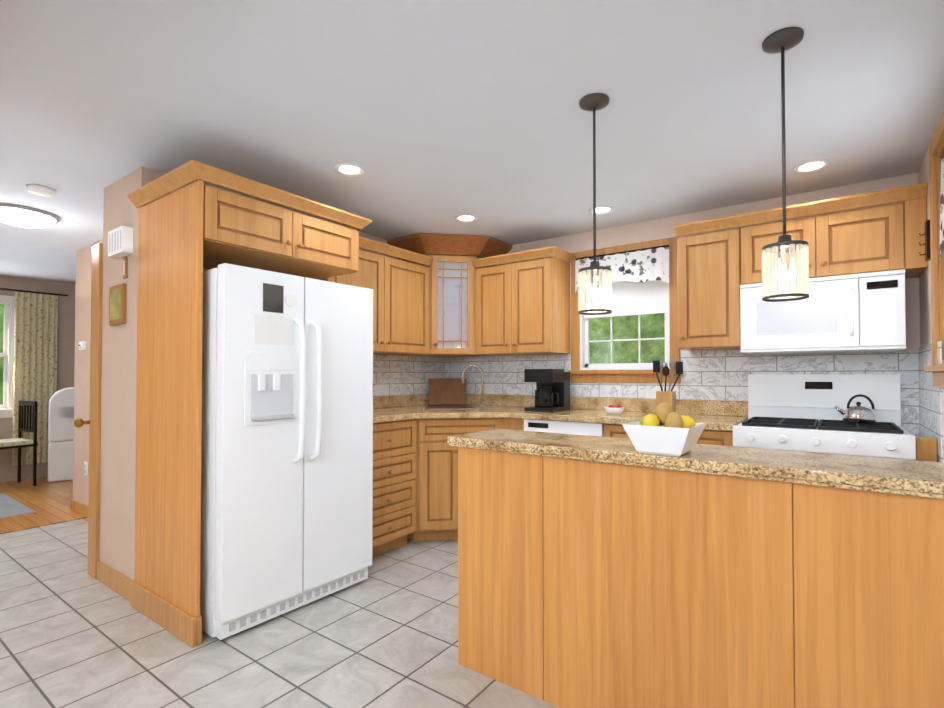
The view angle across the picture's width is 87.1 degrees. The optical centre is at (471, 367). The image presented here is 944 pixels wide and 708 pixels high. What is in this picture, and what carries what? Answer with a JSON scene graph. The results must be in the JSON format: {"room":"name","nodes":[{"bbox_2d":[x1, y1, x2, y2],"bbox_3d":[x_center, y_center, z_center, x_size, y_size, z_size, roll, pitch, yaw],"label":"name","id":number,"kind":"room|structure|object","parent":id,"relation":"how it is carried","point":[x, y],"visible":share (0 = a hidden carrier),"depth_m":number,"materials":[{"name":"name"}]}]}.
{"room":"kitchen","nodes":[
{"label":"kitchen","id":0,"kind":"room"},
{"bbox_2d":[0,275,75,482],"bbox_3d":[-5.729,0.133,5.450,0.120,2.400,5.720,-1,-1,36],"label":"wall","id":1,"kind":"structure","parent":0,"point":[65,349],"depth_m":6.15,"materials":[{"name":"beige paint"}]},
{"bbox_2d":[0,295,14,417],"bbox_3d":[-5.746,-0.128,5.392,0.165,1.420,1.280,-1,-1,36],"label":"window","id":2,"kind":"structure","parent":1,"relation":"in","point":[6,354],"depth_m":5.81,"materials":[{"name":"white glass"}]},
{"bbox_2d":[0,288,67,465],"bbox_3d":[-5.556,0.115,5.466,0.050,2.055,1.750,-1,-1,36],"label":"curtain","id":3,"kind":"object","parent":2,"relation":"hanging from","point":[35,346],"visible":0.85,"depth_m":5.93,"materials":[{"name":"beige fabric"}]},
{"bbox_2d":[0,476,85,533],"bbox_3d":[-4.706,1.316,4.610,2.500,0.006,5.600,-1,-1,36],"label":"floor","id":4,"kind":"structure","parent":0,"point":[49,503],"depth_m":4.83,"materials":[{"name":"brown wood"}]},
{"bbox_2d":[0,494,35,518],"bbox_3d":[-4.635,1.308,4.496,1.150,0.008,0.800,-1,-1,36],"label":"dining rug","id":5,"kind":"object","parent":4,"relation":"on","point":[10,507],"visible":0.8,"depth_m":4.58,"materials":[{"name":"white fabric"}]},
{"bbox_2d":[0,400,37,485],"bbox_3d":[-5.158,0.858,5.492,0.420,0.950,0.420,0,-1,28],"label":"metal chair","id":6,"kind":"object","parent":4,"relation":"on","point":[30,423],"visible":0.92,"depth_m":5.59,"materials":[{"name":"black metal"}]},
{"bbox_2d":[48,387,73,481],"bbox_3d":[-4.819,0.787,5.960,0.400,1.093,0.340,1,-1,-39],"label":"slipcovered chair","id":7,"kind":"object","parent":4,"relation":"on","point":[60,432],"visible":0.58,"depth_m":5.78,"materials":[{"name":"fabric"}]},
{"bbox_2d":[73,239,102,505],"bbox_3d":[-2.825,0.110,4.048,2.044,2.400,0.120,-1,-1,36],"label":"wall","id":8,"kind":"structure","parent":0,"point":[82,367],"depth_m":4.48,"materials":[{"name":"beige paint"}]},
{"bbox_2d":[71,499,87,517],"bbox_3d":[-2.918,1.260,4.016,1.910,0.100,0.014,-1,-1,36],"label":"baseboard","id":9,"kind":"structure","parent":8,"relation":"attached to","point":[79,507],"depth_m":4.43,"materials":[{"name":"brown wood"}]},
{"bbox_2d":[78,341,85,349],"bbox_3d":[-3.487,-0.194,4.438,0.100,0.080,0.038,-1,-1,36],"label":"thermostat","id":10,"kind":"object","parent":8,"relation":"attached to","point":[81,345],"visible":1,"depth_m":4.41,"materials":[{"name":"white plastic"}]},
{"bbox_2d":[84,461,87,475],"bbox_3d":[-3.410,0.896,4.382,0.070,0.120,0.010,-1,-1,36],"label":"outlet","id":11,"kind":"object","parent":8,"relation":"attached to","point":[86,468],"visible":0.96,"depth_m":4.37,"materials":[{"name":"white plastic"}]},
{"bbox_2d":[99,166,434,580],"bbox_3d":[-1.275,0.109,3.957,0.567,2.400,2.640,-1,-1,36],"label":"wall","id":12,"kind":"structure","parent":0,"point":[118,450],"depth_m":2.89,"materials":[{"name":"beige paint"}]},
{"bbox_2d":[74,243,102,578],"bbox_3d":[-2.344,0.265,3.102,0.152,2.060,0.198,-1,-1,36],"label":"door frame","id":13,"kind":"structure","parent":12,"relation":"attached to","point":[94,422],"depth_m":3.06,"materials":[{"name":"brown wood"}]},
{"bbox_2d":[97,561,131,601],"bbox_3d":[-2.058,1.237,2.868,0.566,0.110,0.014,-1,-1,36],"label":"baseboard","id":14,"kind":"structure","parent":12,"relation":"attached to","point":[115,581],"depth_m":2.86,"materials":[{"name":"brown wood"}]},
{"bbox_2d":[109,283,126,325],"bbox_3d":[-2.069,-0.363,2.897,0.210,0.230,0.019,-1,-1,36],"label":"plaque","id":15,"kind":"object","parent":12,"relation":"attached to","point":[117,304],"visible":1,"depth_m":2.87,"materials":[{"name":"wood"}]},
{"bbox_2d":[108,226,132,258],"bbox_3d":[-2.008,-0.712,2.835,0.210,0.145,0.056,-1,-1,36],"label":"door chime","id":16,"kind":"object","parent":12,"relation":"attached to","point":[120,241],"visible":1,"depth_m":2.79,"materials":[{"name":"white plastic"}]},
{"bbox_2d":[123,257,127,278],"bbox_3d":[-1.987,-0.569,2.844,0.040,0.120,0.013,-1,-1,36],"label":"thermometer","id":17,"kind":"object","parent":12,"relation":"attached to","point":[125,267],"visible":0.93,"depth_m":2.84,"materials":[{"name":"brown wood"}]},
{"bbox_2d":[127,160,432,278],"bbox_3d":[-0.956,-0.758,3.300,0.738,0.332,2.069,-1,-1,36],"label":"upper cabinet","id":18,"kind":"object","parent":12,"relation":"attached to","point":[242,230],"visible":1,"depth_m":2.67,"materials":[{"name":"brown wood"}]},
{"bbox_2d":[318,249,428,354],"bbox_3d":[-0.785,-0.483,3.840,0.373,0.740,1.043,-1,-1,36],"label":"upper cabinet","id":19,"kind":"object","parent":12,"relation":"attached to","point":[400,287],"visible":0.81,"depth_m":3.85,"materials":[{"name":"brown wood"}]},
{"bbox_2d":[373,354,444,395],"bbox_3d":[-0.764,0.067,4.172,0.008,0.346,1.620,-1,-1,36],"label":"backsplash","id":20,"kind":"structure","parent":12,"relation":"attached to","point":[392,374],"depth_m":4.39,"materials":[{"name":"white tile"}]},
{"bbox_2d":[0,518,558,707],"bbox_3d":[-2.414,1.318,2.937,8.415,0.050,5.840,-1,-1,36],"label":"floor","id":21,"kind":"structure","parent":0,"point":[73,634],"depth_m":2.27,"materials":[{"name":"grey tile"}]},
{"bbox_2d":[131,180,203,647],"bbox_3d":[-1.546,0.206,2.506,0.703,2.159,0.042,-1,-1,36],"label":"surround panel","id":22,"kind":"object","parent":21,"relation":"on","point":[165,588],"visible":1,"depth_m":2.46,"materials":[{"name":"brown wood"}]},
{"bbox_2d":[200,263,372,639],"bbox_3d":[-1.155,0.399,2.859,0.863,1.745,0.900,-1,-1,38],"label":"refrigerator","id":23,"kind":"object","parent":21,"relation":"on","point":[287,453],"visible":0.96,"depth_m":2.52,"materials":[{"name":"white metal"}]},
{"bbox_2d":[372,419,416,557],"bbox_3d":[-0.807,0.838,3.551,0.653,0.929,0.583,-1,-1,36],"label":"base cabinet","id":24,"kind":"object","parent":21,"relation":"on","point":[394,489],"visible":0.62,"depth_m":3.44,"materials":[{"name":"brown wood"}]},
{"bbox_2d":[407,418,504,540],"bbox_3d":[-0.152,0.847,4.097,1.068,0.929,1.068,-1,-1,36],"label":"base cabinet","id":25,"kind":"object","parent":21,"relation":"on","point":[436,478],"visible":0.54,"depth_m":3.64,"materials":[{"name":"brown wood"}]},
{"bbox_2d":[373,394,504,422],"bbox_3d":[-0.506,0.303,3.590,1.103,0.140,0.990,-1,-1,36],"label":"countertop","id":26,"kind":"structure","parent":25,"relation":"on","point":[393,407],"depth_m":3.97,"materials":[{"name":"beige stone"}]},
{"bbox_2d":[429,378,465,404],"bbox_3d":[-0.226,0.226,4.584,0.340,0.243,0.071,0,-1,-9],"label":"cutting board","id":27,"kind":"object","parent":26,"relation":"on","point":[447,391],"visible":0.98,"depth_m":4.57,"materials":[{"name":"brown wood"}]},
{"bbox_2d":[426,406,479,408],"bbox_3d":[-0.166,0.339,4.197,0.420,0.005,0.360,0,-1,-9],"label":"undermount sink","id":28,"kind":"object","parent":26,"relation":"in","point":[451,407],"visible":0.93,"depth_m":4.13,"materials":[{"name":"silver metal"}]},
{"bbox_2d":[461,364,485,407],"bbox_3d":[0.023,0.159,4.216,0.206,0.366,0.123,-1,-1,36],"label":"gooseneck faucet","id":29,"kind":"object","parent":26,"relation":"on","point":[482,403],"visible":1,"depth_m":4.21,"materials":[{"name":"silver metal"}]},
{"bbox_2d":[505,395,747,430],"bbox_3d":[0.592,0.307,3.813,2.615,0.140,0.663,-1,-1,36],"label":"countertop","id":30,"kind":"structure","parent":25,"relation":"on","point":[721,415],"depth_m":3.49,"materials":[{"name":"beige stone"}]},
{"bbox_2d":[524,369,569,411],"bbox_3d":[0.586,0.176,3.833,0.247,0.320,0.299,-1,-1,36],"label":"coffee maker","id":31,"kind":"object","parent":30,"relation":"on","point":[552,392],"visible":1,"depth_m":3.75,"materials":[{"name":"black plastic"}]},
{"bbox_2d":[604,405,624,414],"bbox_3d":[0.997,0.297,3.485,0.142,0.067,0.141,-1,-1,36],"label":"dish","id":32,"kind":"object","parent":30,"relation":"on","point":[614,409],"visible":1,"depth_m":3.44,"materials":[{"name":"white ceramic"}]},
{"bbox_2d":[653,358,682,412],"bbox_3d":[1.265,0.135,3.205,0.189,0.382,0.100,-1,-1,36],"label":"utensil crock","id":33,"kind":"object","parent":30,"relation":"on","point":[668,396],"visible":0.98,"depth_m":3.19,"materials":[{"name":"brown wood"}]},
{"bbox_2d":[524,419,604,436],"bbox_3d":[0.794,0.841,3.673,0.596,0.927,0.632,-1,-1,36],"label":"dishwasher","id":34,"kind":"object","parent":21,"relation":"on","point":[576,428],"visible":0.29,"depth_m":3.42,"materials":[{"name":"white metal"}]},
{"bbox_2d":[604,424,732,445],"bbox_3d":[1.352,0.834,3.278,0.764,0.929,0.618,-1,-1,36],"label":"base cabinet","id":35,"kind":"object","parent":21,"relation":"on","point":[710,437],"depth_m":2.90,"materials":[{"name":"brown wood"}]},
{"bbox_2d":[458,447,943,707],"bbox_3d":[0.721,0.806,1.766,1.716,0.937,0.300,-1,-1,36],"label":"kitchen island","id":36,"kind":"object","parent":21,"relation":"on","point":[586,584],"visible":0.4,"depth_m":1.59,"materials":[{"name":"brown wood"}]},
{"bbox_2d":[447,429,943,498],"bbox_3d":[0.715,0.316,1.796,1.751,0.042,0.400,-1,-1,36],"label":"countertop","id":37,"kind":"structure","parent":36,"relation":"on","point":[902,477],"depth_m":1.56,"materials":[{"name":"stone"}]},
{"bbox_2d":[622,402,706,456],"bbox_3d":[0.661,0.206,1.701,0.225,0.172,0.225,-1,-1,36],"label":"fruit bowl","id":38,"kind":"object","parent":37,"relation":"on","point":[666,430],"visible":1,"depth_m":1.65,"materials":[{"name":"white ceramic"}]},
{"bbox_2d":[733,374,915,459],"bbox_3d":[1.932,0.665,2.770,0.757,1.250,0.743,-1,-1,36],"label":"range","id":39,"kind":"object","parent":21,"relation":"on","point":[794,412],"visible":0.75,"depth_m":2.83,"materials":[{"name":"white metal"}]},
{"bbox_2d":[834,394,875,423],"bbox_3d":[2.153,0.231,2.797,0.187,0.159,0.147,-1,-1,36],"label":"kettle","id":40,"kind":"object","parent":39,"relation":"on","point":[857,413],"visible":1,"depth_m":2.75,"materials":[{"name":"silver metal"}]},
{"bbox_2d":[0,0,943,283],"bbox_3d":[-2.414,-1.132,2.976,8.415,0.050,5.840,-1,-1,36],"label":"ceiling","id":41,"kind":"structure","parent":0,"point":[432,116],"depth_m":2.12,"materials":[{"name":"paint"}]},
{"bbox_2d":[0,203,59,227],"bbox_3d":[-3.207,-1.055,3.529,0.430,0.084,0.430,-1,-1,36],"label":"flush ceiling light","id":42,"kind":"object","parent":41,"relation":"attached to","point":[21,216],"visible":1,"depth_m":3.46,"materials":[{"name":"white glass"}]},
{"bbox_2d":[26,184,55,196],"bbox_3d":[-2.663,-1.087,3.071,0.140,0.034,0.140,-1,-1,36],"label":"smoke detector","id":43,"kind":"object","parent":41,"relation":"attached to","point":[41,190],"visible":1,"depth_m":3.04,"materials":[{"name":"white plastic"}]},
{"bbox_2d":[334,163,364,176],"bbox_3d":[-0.688,-1.104,2.786,0.170,0.009,0.170,-1,-1,36],"label":"recessed light","id":44,"kind":"object","parent":41,"relation":"in","point":[348,169],"visible":0.98,"depth_m":2.79,"materials":[{"name":"white glass"}]},
{"bbox_2d":[455,214,477,222],"bbox_3d":[-0.043,-1.091,3.647,0.170,0.009,0.170,-1,-1,36],"label":"recessed light","id":45,"kind":"object","parent":41,"relation":"in","point":[465,218],"visible":1,"depth_m":3.66,"materials":[{"name":"white glass"}]},
{"bbox_2d":[578,93,611,314],"bbox_3d":[0.515,-0.673,2.086,0.136,0.894,0.136,-1,-1,36],"label":"pendant light","id":46,"kind":"object","parent":41,"relation":"hanging from","point":[594,102],"visible":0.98,"depth_m":2.05,"materials":[{"name":"white glass"}]},
{"bbox_2d":[589,206,613,214],"bbox_3d":[0.904,-1.094,3.465,0.170,0.009,0.170,-1,-1,36],"label":"recessed light","id":47,"kind":"object","parent":41,"relation":"in","point":[601,210],"visible":0.88,"depth_m":3.46,"materials":[{"name":"white glass"}]},
{"bbox_2d":[762,27,808,301],"bbox_3d":[1.067,-0.679,1.699,0.136,0.894,0.136,-1,-1,36],"label":"pendant light","id":48,"kind":"object","parent":41,"relation":"hanging from","point":[785,266],"visible":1,"depth_m":1.68,"materials":[{"name":"white glass"}]},
{"bbox_2d":[793,160,829,173],"bbox_3d":[1.873,-1.105,2.742,0.170,0.009,0.170,-1,-1,36],"label":"recessed light","id":49,"kind":"object","parent":41,"relation":"in","point":[812,166],"visible":0.98,"depth_m":2.75,"materials":[{"name":"white glass"}]},
{"bbox_2d":[459,172,919,431],"bbox_3d":[-0.728,0.130,5.267,8.415,2.400,0.120,-1,-1,36],"label":"wall","id":50,"kind":"structure","parent":0,"point":[657,229],"depth_m":3.41,"materials":[{"name":"paint"}]},
{"bbox_2d":[387,233,511,356],"bbox_3d":[-0.183,-0.594,4.322,0.778,0.977,0.778,-1,-1,36],"label":"upper cabinet","id":51,"kind":"object","parent":50,"relation":"attached to","point":[451,302],"visible":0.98,"depth_m":4.20,"materials":[{"name":"brown wood"}]},
{"bbox_2d":[472,246,574,355],"bbox_3d":[0.423,-0.509,4.122,0.772,0.802,0.384,-1,-1,36],"label":"upper cabinet","id":52,"kind":"object","parent":50,"relation":"attached to","point":[522,307],"visible":1,"depth_m":3.99,"materials":[{"name":"brown wood"}]},
{"bbox_2d":[568,236,679,383],"bbox_3d":[1.180,-0.407,3.854,0.879,1.059,0.165,-1,-1,36],"label":"window","id":53,"kind":"structure","parent":50,"relation":"in","point":[585,340],"depth_m":3.82,"materials":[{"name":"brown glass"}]},
{"bbox_2d":[575,245,668,292],"bbox_3d":[1.125,-0.737,3.783,0.727,0.283,0.026,-1,-1,36],"label":"valance","id":54,"kind":"object","parent":53,"relation":"attached to","point":[645,264],"visible":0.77,"depth_m":3.71,"materials":[{"name":"white fabric"}]},
{"bbox_2d":[584,280,666,318],"bbox_3d":[1.178,-0.621,3.854,0.657,0.447,0.032,-1,-1,36],"label":"window shade","id":55,"kind":"object","parent":53,"relation":"attached to","point":[636,298],"visible":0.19,"depth_m":3.79,"materials":[{"name":"white fabric"}]},
{"bbox_2d":[445,349,916,436],"bbox_3d":[1.132,0.398,3.825,3.475,1.018,0.009,-1,-1,36],"label":"backsplash","id":56,"kind":"structure","parent":50,"relation":"attached to","point":[714,375],"depth_m":3.45,"materials":[{"name":"white tile"}]},
{"bbox_2d":[674,182,927,350],"bbox_3d":[1.927,-0.527,3.025,1.226,0.802,0.384,-1,-1,36],"label":"upper cabinet","id":57,"kind":"object","parent":50,"relation":"attached to","point":[716,270],"visible":0.9,"depth_m":2.92,"materials":[{"name":"brown wood"}]},
{"bbox_2d":[740,269,905,354],"bbox_3d":[2.028,-0.294,2.918,0.757,0.408,0.430,-1,-1,36],"label":"over-the-range microwave","id":58,"kind":"object","parent":57,"relation":"attached to","point":[863,312],"visible":1,"depth_m":2.74,"materials":[{"name":"white plastic"}]},
{"bbox_2d":[918,110,943,452],"bbox_3d":[0.936,0.054,0.512,0.120,2.400,5.600,-1,-1,36],"label":"wall","id":59,"kind":"structure","parent":0,"point":[925,299],"depth_m":2.59,"materials":[{"name":"paint"}]},
{"bbox_2d":[918,220,930,260],"bbox_3d":[2.259,-0.630,2.479,0.046,0.190,0.060,-1,-1,36],"label":"key rack","id":60,"kind":"object","parent":59,"relation":"attached to","point":[927,254],"visible":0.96,"depth_m":2.45,"materials":[{"name":"metal"}]},
{"bbox_2d":[913,341,943,461],"bbox_3d":[2.318,0.386,2.510,0.008,1.000,0.665,-1,-1,36],"label":"backsplash","id":61,"kind":"structure","parent":59,"relation":"attached to","point":[928,399],"depth_m":2.54,"materials":[{"name":"white tile"}]},
{"bbox_2d":[924,111,943,387],"bbox_3d":[1.926,-0.491,1.915,0.165,1.155,1.088,-1,-1,36],"label":"window","id":62,"kind":"structure","parent":59,"relation":"in","point":[941,275],"depth_m":2.30,"materials":[{"name":"brown wood"}]},
{"bbox_2d":[939,153,943,259],"bbox_3d":[1.903,-0.728,1.935,0.026,0.473,0.850,-1,-1,36],"label":"valance","id":63,"kind":"object","parent":62,"relation":"attached to","point":[942,208],"visible":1,"depth_m":2.25,"materials":[{"name":"white fabric"}]},
{"label":"outside","id":64,"kind":"structure","parent":0,"visible":0},
{"bbox_2d":[0,304,664,404],"bbox_3d":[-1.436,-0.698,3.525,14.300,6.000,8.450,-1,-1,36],"label":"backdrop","id":65,"kind":"structure","parent":64,"point":[621,334],"depth_m":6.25,"materials":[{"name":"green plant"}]}
]}

